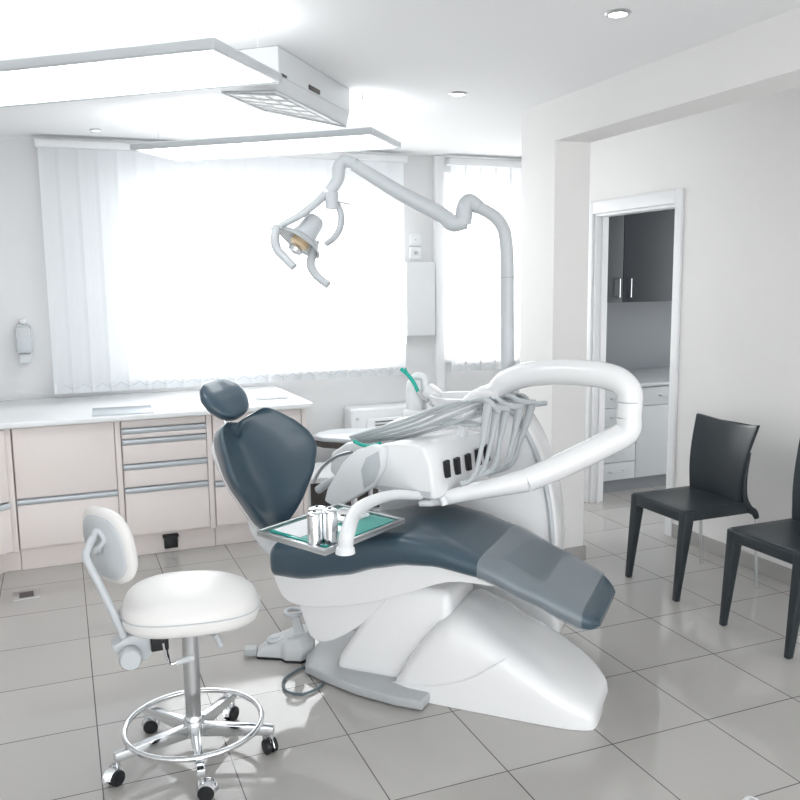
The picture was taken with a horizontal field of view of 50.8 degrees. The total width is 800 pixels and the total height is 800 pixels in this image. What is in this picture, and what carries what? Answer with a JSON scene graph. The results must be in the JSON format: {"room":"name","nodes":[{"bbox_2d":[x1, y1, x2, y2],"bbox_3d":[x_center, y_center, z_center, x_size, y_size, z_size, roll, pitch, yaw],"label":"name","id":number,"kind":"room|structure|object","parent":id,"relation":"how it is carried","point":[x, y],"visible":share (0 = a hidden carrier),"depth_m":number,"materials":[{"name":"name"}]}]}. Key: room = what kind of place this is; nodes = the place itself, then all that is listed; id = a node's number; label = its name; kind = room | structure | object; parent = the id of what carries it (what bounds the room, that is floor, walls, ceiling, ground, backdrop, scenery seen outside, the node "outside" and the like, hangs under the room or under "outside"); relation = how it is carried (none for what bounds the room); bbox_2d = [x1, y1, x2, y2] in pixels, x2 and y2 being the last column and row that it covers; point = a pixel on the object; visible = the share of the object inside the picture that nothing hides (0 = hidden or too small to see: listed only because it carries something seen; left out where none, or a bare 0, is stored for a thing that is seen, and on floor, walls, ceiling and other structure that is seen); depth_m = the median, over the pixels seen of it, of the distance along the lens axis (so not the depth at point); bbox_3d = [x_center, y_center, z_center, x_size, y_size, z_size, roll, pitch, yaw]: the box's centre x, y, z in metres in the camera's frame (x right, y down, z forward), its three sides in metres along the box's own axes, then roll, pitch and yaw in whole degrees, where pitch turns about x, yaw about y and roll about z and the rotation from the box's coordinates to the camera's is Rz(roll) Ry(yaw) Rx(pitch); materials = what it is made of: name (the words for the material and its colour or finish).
{"room":"dental clinic","nodes":[
{"label":"dental clinic","id":0,"kind":"room"},
{"bbox_2d":[0,135,659,462],"bbox_3d":[-0.157,-0.582,6.523,9.800,2.540,0.250,-4,9,-22],"label":"wall","id":1,"kind":"structure","parent":0,"point":[23,281],"depth_m":5.53,"materials":[{"name":"paint"}]},
{"bbox_2d":[15,319,32,363],"bbox_3d":[-2.425,-0.379,5.430,0.096,0.280,0.109,-4,9,-22],"label":"soap dispenser","id":2,"kind":"object","parent":1,"relation":"attached to","point":[23,335],"visible":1,"depth_m":5.40,"materials":[{"name":"grey plastic"}]},
{"bbox_2d":[344,402,429,428],"bbox_3d":[0.083,0.264,6.466,1.005,0.475,0.215,-4,9,-22],"label":"heater","id":3,"kind":"object","parent":1,"relation":"attached to","point":[363,416],"visible":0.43,"depth_m":6.26,"materials":[{"name":"white metal"}]},
{"bbox_2d":[409,234,420,245],"bbox_3d":[0.117,-1.218,6.399,0.092,0.092,0.024,-4,9,-22],"label":"light switch","id":4,"kind":"object","parent":1,"relation":"attached to","point":[414,239],"visible":1,"depth_m":6.39,"materials":[{"name":"white plastic"}]},
{"bbox_2d":[409,247,420,258],"bbox_3d":[0.117,-1.119,6.414,0.092,0.092,0.020,-4,9,-22],"label":"power socket","id":5,"kind":"object","parent":1,"relation":"attached to","point":[414,252],"visible":1,"depth_m":6.41,"materials":[{"name":"white plastic"}]},
{"bbox_2d":[405,262,434,344],"bbox_3d":[0.140,-0.737,6.432,0.238,0.625,0.099,-4,9,-22],"label":"wall box","id":6,"kind":"object","parent":1,"relation":"attached to","point":[419,276],"visible":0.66,"depth_m":6.38,"materials":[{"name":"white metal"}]},
{"bbox_2d":[433,155,444,391],"bbox_3d":[0.305,-0.590,6.547,0.075,2.539,0.050,-4,9,-22],"label":"trim","id":7,"kind":"structure","parent":1,"relation":"attached to","point":[438,161],"depth_m":6.48,"materials":[{"name":"white paint"}]},
{"bbox_2d":[444,175,510,361],"bbox_3d":[0.627,-1.046,6.703,0.685,1.450,0.210,-4,9,-22],"label":"window","id":8,"kind":"structure","parent":1,"relation":"in","point":[447,178],"depth_m":6.66,"materials":[{"name":"white"}]},
{"bbox_2d":[446,158,521,371],"bbox_3d":[0.687,-1.037,6.561,0.690,1.610,0.080,-4,9,-22],"label":"vertical blind","id":9,"kind":"object","parent":8,"relation":"attached to","point":[457,165],"visible":0.62,"depth_m":6.54,"materials":[{"name":"white fabric"}]},
{"bbox_2d":[606,301,671,368],"bbox_3d":[2.711,-0.612,7.543,3.525,0.595,0.014,-4,9,-22],"label":"wall","id":10,"kind":"structure","parent":1,"relation":"attached to","point":[638,334],"depth_m":7.28,"materials":[{"name":"grey paint"}]},
{"bbox_2d":[607,209,674,302],"bbox_3d":[2.313,-1.370,6.957,2.400,1.080,0.566,-4,9,-22],"label":"upper cabinet","id":11,"kind":"object","parent":1,"relation":"attached to","point":[640,245],"visible":0.19,"depth_m":6.54,"materials":[{"name":"grey laminate"}]},
{"bbox_2d":[0,485,799,799],"bbox_3d":[1.217,1.167,3.375,9.800,0.080,8.200,-4,9,-22],"label":"floor","id":12,"kind":"structure","parent":0,"point":[696,707],"depth_m":3.17,"materials":[{"name":"grey tile"}]},
{"bbox_2d":[0,429,21,573],"bbox_3d":[-2.784,0.574,4.668,1.212,0.833,1.279,-4,9,-22],"label":"base cabinet","id":13,"kind":"object","parent":12,"relation":"on","point":[10,552],"visible":0.69,"depth_m":4.64,"materials":[{"name":"beige laminate"}]},
{"bbox_2d":[13,589,40,600],"bbox_3d":[-1.952,1.018,4.401,0.130,0.006,0.130,-5,9,-26],"label":"socket","id":14,"kind":"object","parent":12,"relation":"on","point":[35,593],"visible":1,"depth_m":4.39,"materials":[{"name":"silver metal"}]},
{"bbox_2d":[11,421,125,569],"bbox_3d":[-2.038,0.489,5.204,0.571,0.833,0.933,-4,9,-22],"label":"base cabinet","id":15,"kind":"object","parent":12,"relation":"on","point":[61,471],"visible":0.61,"depth_m":4.77,"materials":[{"name":"beige laminate"}]},
{"bbox_2d":[120,415,215,555],"bbox_3d":[-1.532,0.455,5.405,0.517,0.833,0.933,-4,9,-22],"label":"base cabinet","id":16,"kind":"object","parent":12,"relation":"on","point":[168,477],"visible":0.86,"depth_m":4.99,"materials":[{"name":"beige laminate"}]},
{"bbox_2d":[162,533,178,548],"bbox_3d":[-1.379,0.849,5.067,0.092,0.082,0.044,-4,9,-22],"label":"outlet","id":17,"kind":"object","parent":16,"relation":"attached to","point":[170,540],"visible":1,"depth_m":5.06,"materials":[{"name":"black plastic"}]},
{"bbox_2d":[82,506,277,799],"bbox_3d":[-0.722,0.780,2.793,0.582,0.896,0.536,-4,9,-22],"label":"stool","id":18,"kind":"object","parent":12,"relation":"on","point":[185,605],"visible":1,"depth_m":2.71,"materials":[{"name":"white leather"}]},
{"bbox_2d":[102,762,122,781],"bbox_3d":[-0.921,1.199,2.717,0.029,0.045,0.082,4,9,30],"label":"hood","id":19,"kind":"object","parent":18,"relation":"attached to","point":[114,772],"depth_m":2.70,"materials":[{"name":"silver metal"}]},
{"bbox_2d":[141,716,160,726],"bbox_3d":[-0.899,1.157,3.039,0.068,0.035,0.036,-3,8,-13],"label":"hood","id":20,"kind":"object","parent":18,"relation":"attached to","point":[147,721],"depth_m":3.02,"materials":[{"name":"silver metal"}]},
{"bbox_2d":[196,777,218,792],"bbox_3d":[-0.606,1.209,2.636,0.073,0.039,0.035,-1,8,-2],"label":"hood","id":21,"kind":"object","parent":18,"relation":"attached to","point":[207,784],"depth_m":2.63,"materials":[{"name":"silver metal"}]},
{"bbox_2d":[222,703,235,716],"bbox_3d":[-0.626,1.139,3.115,0.025,0.047,0.086,2,8,20],"label":"hood","id":22,"kind":"object","parent":18,"relation":"attached to","point":[230,711],"depth_m":3.09,"materials":[{"name":"silver metal"}]},
{"bbox_2d":[262,735,274,747],"bbox_3d":[-0.448,1.167,2.893,0.011,0.051,0.091,-6,10,-35],"label":"hood","id":23,"kind":"object","parent":18,"relation":"attached to","point":[268,741],"depth_m":2.88,"materials":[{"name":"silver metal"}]},
{"bbox_2d":[211,408,308,545],"bbox_3d":[-1.020,0.420,5.609,0.583,0.833,0.933,-4,9,-22],"label":"base cabinet","id":24,"kind":"object","parent":12,"relation":"on","point":[232,526],"visible":0.3,"depth_m":5.17,"materials":[{"name":"beige laminate"}]},
{"bbox_2d":[0,385,312,429],"bbox_3d":[-2.124,0.066,5.102,3.020,0.033,1.020,-4,9,-22],"label":"countertop","id":25,"kind":"structure","parent":24,"relation":"on","point":[26,413],"depth_m":5.15,"materials":[{"name":"white"}]},
{"bbox_2d":[92,405,153,416],"bbox_3d":[-1.627,0.062,4.939,0.348,0.006,0.320,-4,9,-22],"label":"sheet","id":26,"kind":"object","parent":25,"relation":"on","point":[125,410],"visible":1,"depth_m":4.91,"materials":[{"name":"grey paper"}]},
{"bbox_2d":[254,395,287,399],"bbox_3d":[-0.825,-0.017,5.386,0.210,0.017,0.060,-4,9,-22],"label":"paper sheet","id":27,"kind":"object","parent":25,"relation":"on","point":[271,396],"visible":1,"depth_m":5.37,"materials":[{"name":"white paper"}]},
{"bbox_2d":[244,607,324,695],"bbox_3d":[-0.431,1.020,3.525,0.297,0.209,0.483,-6,10,-35],"label":"foot pedal","id":28,"kind":"object","parent":12,"relation":"on","point":[293,644],"visible":0.91,"depth_m":3.60,"materials":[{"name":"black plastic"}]},
{"bbox_2d":[308,462,379,510],"bbox_3d":[-0.215,0.534,5.995,1.040,0.480,0.485,-4,9,-22],"label":"trolley","id":29,"kind":"object","parent":12,"relation":"on","point":[314,498],"visible":0.02,"depth_m":5.69,"materials":[{"name":"white plastic"}]},
{"bbox_2d":[309,462,333,483],"bbox_3d":[-0.216,0.479,5.987,1.040,0.030,0.485,-4,9,-22],"label":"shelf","id":30,"kind":"object","parent":29,"relation":"attached to","point":[326,473],"depth_m":5.75,"materials":[{"name":"white"}]},
{"bbox_2d":[313,427,375,505],"bbox_3d":[-0.304,0.530,5.434,0.511,0.645,0.488,-4,9,-22],"label":"stool","id":31,"kind":"object","parent":12,"relation":"on","point":[334,438],"visible":0.2,"depth_m":5.30,"materials":[{"name":"white plastic"}]},
{"bbox_2d":[199,379,614,730],"bbox_3d":[-0.042,0.536,3.436,1.757,1.183,0.596,3,9,23],"label":"dental chair","id":32,"kind":"object","parent":12,"relation":"on","point":[423,636],"visible":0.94,"depth_m":3.26,"materials":[{"name":"white plastic"}]},
{"bbox_2d":[199,379,248,420],"bbox_3d":[-0.773,0.001,3.683,0.174,0.176,0.237,3,9,23],"label":"cushion","id":33,"kind":"object","parent":32,"relation":"on","point":[225,399],"depth_m":3.65,"materials":[{"name":"blue leather"}]},
{"bbox_2d":[214,408,316,528],"bbox_3d":[-0.622,0.303,3.652,0.271,0.522,0.567,4,9,29],"label":"backrest cushion","id":34,"kind":"object","parent":32,"relation":"on","point":[265,460],"depth_m":3.67,"materials":[{"name":"blue leather"}]},
{"bbox_2d":[270,504,614,629],"bbox_3d":[0.152,0.617,3.379,1.348,0.306,0.570,3,9,23],"label":"seat cushion","id":35,"kind":"object","parent":32,"relation":"on","point":[430,561],"depth_m":3.22,"materials":[{"name":"blue leather"}]},
{"bbox_2d":[257,359,642,632],"bbox_3d":[0.074,0.471,3.536,1.460,1.282,1.117,-4,9,-23],"label":"dental delivery unit","id":36,"kind":"object","parent":12,"relation":"on","point":[427,469],"visible":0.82,"depth_m":3.42,"materials":[{"name":"white plastic"}]},
{"bbox_2d":[269,507,393,547],"bbox_3d":[-0.250,0.469,3.142,0.297,0.006,0.422,5,10,36],"label":"mat","id":37,"kind":"object","parent":36,"relation":"on","point":[371,522],"visible":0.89,"depth_m":3.13,"materials":[{"name":"teal fabric"}]},
{"bbox_2d":[274,518,339,536],"bbox_3d":[-0.341,0.468,3.130,0.143,0.002,0.243,5,10,36],"label":"paper sheet","id":38,"kind":"object","parent":37,"relation":"on","point":[299,529],"visible":0.57,"depth_m":3.09,"materials":[{"name":"white paper"}]},
{"bbox_2d":[307,510,322,545],"bbox_3d":[-0.294,0.439,2.902,0.054,0.122,0.054,-4,9,-22],"label":"steel canister","id":39,"kind":"object","parent":37,"relation":"on","point":[314,517],"visible":1,"depth_m":2.88,"materials":[{"name":"silver metal"}]},
{"bbox_2d":[307,505,325,511],"bbox_3d":[-0.303,0.430,3.085,0.070,0.090,0.070,-4,9,-22],"label":"steel canister","id":40,"kind":"object","parent":37,"relation":"on","point":[314,507],"visible":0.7,"depth_m":3.07,"materials":[{"name":"silver metal"}]},
{"bbox_2d":[322,507,337,544],"bbox_3d":[-0.242,0.433,2.917,0.056,0.128,0.056,-4,9,-22],"label":"steel canister","id":41,"kind":"object","parent":37,"relation":"on","point":[329,514],"visible":1,"depth_m":2.90,"materials":[{"name":"silver metal"}]},
{"bbox_2d":[338,507,368,522],"bbox_3d":[-0.210,0.445,3.239,0.156,0.014,0.136,6,11,41],"label":"dish","id":42,"kind":"object","parent":37,"relation":"on","point":[343,510],"visible":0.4,"depth_m":3.25,"materials":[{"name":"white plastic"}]},
{"bbox_2d":[257,490,422,555],"bbox_3d":[-0.186,0.418,3.131,0.678,0.129,0.598,-4,9,-22],"label":"tray","id":43,"kind":"object","parent":36,"relation":"on","point":[346,540],"depth_m":3.02,"materials":[{"name":"silver metal"}]},
{"bbox_2d":[268,154,514,393],"bbox_3d":[-0.043,-0.506,3.699,1.089,1.134,0.203,1,8,11],"label":"lamp","id":44,"kind":"object","parent":36,"relation":"attached to","point":[301,239],"visible":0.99,"depth_m":3.65,"materials":[{"name":"white plastic"}]},
{"bbox_2d":[400,368,428,401],"bbox_3d":[0.066,-0.071,3.919,0.142,0.158,0.019,3,9,23],"label":"saliva ejector","id":45,"kind":"object","parent":36,"relation":"in","point":[402,370],"visible":1,"depth_m":3.91,"materials":[{"name":"teal plastic"}]},
{"bbox_2d":[349,397,500,486],"bbox_3d":[0.091,0.135,3.484,0.667,0.334,0.206,7,11,43],"label":"dental handpiece","id":46,"kind":"object","parent":36,"relation":"in","point":[489,404],"visible":1,"depth_m":3.30,"materials":[{"name":"grey plastic"}]},
{"bbox_2d":[351,399,508,480],"bbox_3d":[0.116,0.137,3.523,0.684,0.308,0.228,6,10,38],"label":"dental handpiece","id":47,"kind":"object","parent":36,"relation":"in","point":[495,417],"visible":0.73,"depth_m":3.35,"materials":[{"name":"grey plastic"}]},
{"bbox_2d":[357,396,522,477],"bbox_3d":[0.130,0.142,3.482,0.739,0.302,0.264,1,8,12],"label":"dental handpiece","id":48,"kind":"object","parent":36,"relation":"in","point":[504,416],"visible":0.88,"depth_m":3.40,"materials":[{"name":"grey plastic"}]},
{"bbox_2d":[359,394,536,476],"bbox_3d":[0.181,0.139,3.510,0.778,0.304,0.321,0,8,5],"label":"dental handpiece","id":49,"kind":"object","parent":36,"relation":"in","point":[518,412],"visible":0.95,"depth_m":3.48,"materials":[{"name":"grey plastic"}]},
{"bbox_2d":[429,391,469,411],"bbox_3d":[0.270,0.033,3.836,0.280,0.110,0.280,3,9,23],"label":"bowl","id":50,"kind":"object","parent":36,"relation":"on","point":[436,398],"depth_m":3.90,"materials":[{"name":"white ceramic"}]},
{"bbox_2d":[361,393,547,473],"bbox_3d":[0.235,0.142,3.539,0.806,0.294,0.366,-1,8,-2],"label":"dental handpiece","id":51,"kind":"object","parent":36,"relation":"in","point":[529,410],"visible":0.77,"depth_m":3.53,"materials":[{"name":"grey plastic"}]},
{"bbox_2d":[603,367,669,492],"bbox_3d":[2.391,0.181,7.028,2.400,0.825,0.880,-4,9,-22],"label":"lower cabinet","id":52,"kind":"object","parent":12,"relation":"on","point":[643,464],"visible":0.12,"depth_m":6.39,"materials":[{"name":"white laminate"}]},
{"bbox_2d":[627,367,669,386],"bbox_3d":[2.384,-0.215,6.977,2.400,0.025,0.870,-4,9,-22],"label":"countertop","id":53,"kind":"structure","parent":52,"relation":"on","point":[646,376],"depth_m":6.78,"materials":[{"name":"white laminate"}]},
{"bbox_2d":[625,413,759,601],"bbox_3d":[1.537,0.540,4.421,0.531,0.862,0.439,-4,9,-22],"label":"chair","id":54,"kind":"object","parent":12,"relation":"on","point":[720,455],"visible":0.98,"depth_m":4.41,"materials":[{"name":"black leather"}]},
{"bbox_2d":[742,796,758,799],"bbox_3d":[1.055,1.221,2.525,0.068,0.052,0.068,-4,9,-22],"label":"stopper","id":55,"kind":"object","parent":12,"relation":"on","point":[746,797],"visible":1,"depth_m":2.53,"materials":[{"name":"white"}]},
{"bbox_2d":[719,439,799,658],"bbox_3d":[1.801,0.628,3.774,0.531,0.862,0.439,-4,9,-22],"label":"chair","id":56,"kind":"object","parent":12,"relation":"on","point":[779,539],"visible":1,"depth_m":3.81,"materials":[{"name":"grey plastic"}]},
{"bbox_2d":[0,0,799,159],"bbox_3d":[1.250,-1.426,2.846,9.800,0.120,7.850,-4,9,-22],"label":"ceiling","id":57,"kind":"structure","parent":0,"point":[510,58],"depth_m":3.41,"materials":[{"name":"white paint"}]},
{"bbox_2d":[89,128,101,131],"bbox_3d":[-1.850,-1.640,5.119,0.074,0.010,0.074,-4,9,-22],"label":"recessed light","id":58,"kind":"object","parent":57,"relation":"in","point":[93,129],"visible":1,"depth_m":5.10,"materials":[{"name":"silver metal"}]},
{"bbox_2d":[0,0,281,107],"bbox_3d":[-1.138,-1.257,3.048,1.320,0.210,0.500,2,8,17],"label":"panel light","id":59,"kind":"object","parent":57,"relation":"hanging from","point":[205,63],"visible":1,"depth_m":2.95,"materials":[{"name":"white plastic"}]},
{"bbox_2d":[0,50,273,105],"bbox_3d":[-1.137,-1.162,3.062,1.276,0.010,0.456,2,8,17],"label":"diffuser","id":60,"kind":"object","parent":59,"relation":"attached to","point":[196,70],"depth_m":3.02,"materials":[{"name":"white plastic"}]},
{"bbox_2d":[34,139,407,393],"bbox_3d":[-1.114,-0.913,5.843,2.515,1.610,0.080,-4,9,-22],"label":"vertical blind","id":61,"kind":"object","parent":57,"relation":"hanging from","point":[161,272],"visible":0.94,"depth_m":5.76,"materials":[{"name":"white fabric"}]},
{"bbox_2d":[130,93,400,161],"bbox_3d":[-0.737,-1.484,4.621,1.400,0.210,0.500,2,8,17],"label":"panel light","id":62,"kind":"object","parent":57,"relation":"hanging from","point":[367,138],"visible":1,"depth_m":4.55,"materials":[{"name":"white plastic"}]},
{"bbox_2d":[138,135,394,160],"bbox_3d":[-0.736,-1.389,4.635,1.356,0.010,0.456,2,8,17],"label":"diffuser","id":63,"kind":"object","parent":62,"relation":"attached to","point":[251,146],"depth_m":4.56,"materials":[{"name":"white plastic"}]},
{"bbox_2d":[209,46,349,127],"bbox_3d":[-0.553,-1.385,3.815,0.406,0.183,0.823,2,8,17],"label":"air conditioner","id":64,"kind":"object","parent":57,"relation":"attached to","point":[306,93],"visible":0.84,"depth_m":3.68,"materials":[{"name":"white plastic"}]},
{"bbox_2d":[449,91,466,96],"bbox_3d":[0.293,-1.545,4.253,0.094,0.010,0.094,-4,9,-22],"label":"recessed light","id":65,"kind":"object","parent":57,"relation":"in","point":[455,93],"visible":1,"depth_m":4.24,"materials":[{"name":"white glass"}]},
{"bbox_2d":[604,8,631,18],"bbox_3d":[0.775,-1.374,2.995,0.094,0.010,0.094,-4,9,-22],"label":"recessed light","id":66,"kind":"object","parent":57,"relation":"in","point":[620,12],"visible":1,"depth_m":2.99,"materials":[{"name":"white glass"}]},
{"bbox_2d":[520,99,589,547],"bbox_3d":[0.870,-0.352,4.796,0.220,2.540,0.350,-4,9,-22],"label":"column","id":67,"kind":"structure","parent":0,"point":[555,184],"depth_m":4.64,"materials":[{"name":"paint"}]},
{"bbox_2d":[564,545,585,560],"bbox_3d":[0.886,0.864,4.967,0.244,0.085,0.374,-4,9,-22],"label":"baseboard","id":68,"kind":"structure","parent":67,"relation":"attached to","point":[579,552],"depth_m":4.82,"materials":[{"name":"tile"}]},
{"bbox_2d":[519,86,799,568],"bbox_3d":[2.444,-0.171,3.367,0.100,2.540,7.600,-4,9,-22],"label":"wall","id":69,"kind":"structure","parent":0,"point":[737,166],"depth_m":4.62,"materials":[{"name":"paint"}]},
{"bbox_2d":[584,188,683,536],"bbox_3d":[1.559,-0.260,5.574,0.136,2.125,0.960,-4,9,-22],"label":"door frame","id":70,"kind":"structure","parent":69,"relation":"in","point":[598,250],"depth_m":5.81,"materials":[{"name":"white wood"}]},
{"bbox_2d":[672,524,791,584],"bbox_3d":[2.765,1.167,2.640,0.012,0.085,5.690,-4,9,-22],"label":"baseboard","id":71,"kind":"structure","parent":69,"relation":"attached to","point":[768,568],"depth_m":4.68,"materials":[{"name":"tile"}]},
{"bbox_2d":[555,7,799,142],"bbox_3d":[1.960,-1.137,1.923,0.220,0.212,5.550,-4,9,-22],"label":"beam","id":72,"kind":"structure","parent":0,"point":[760,59],"depth_m":3.52,"materials":[{"name":"paint"}]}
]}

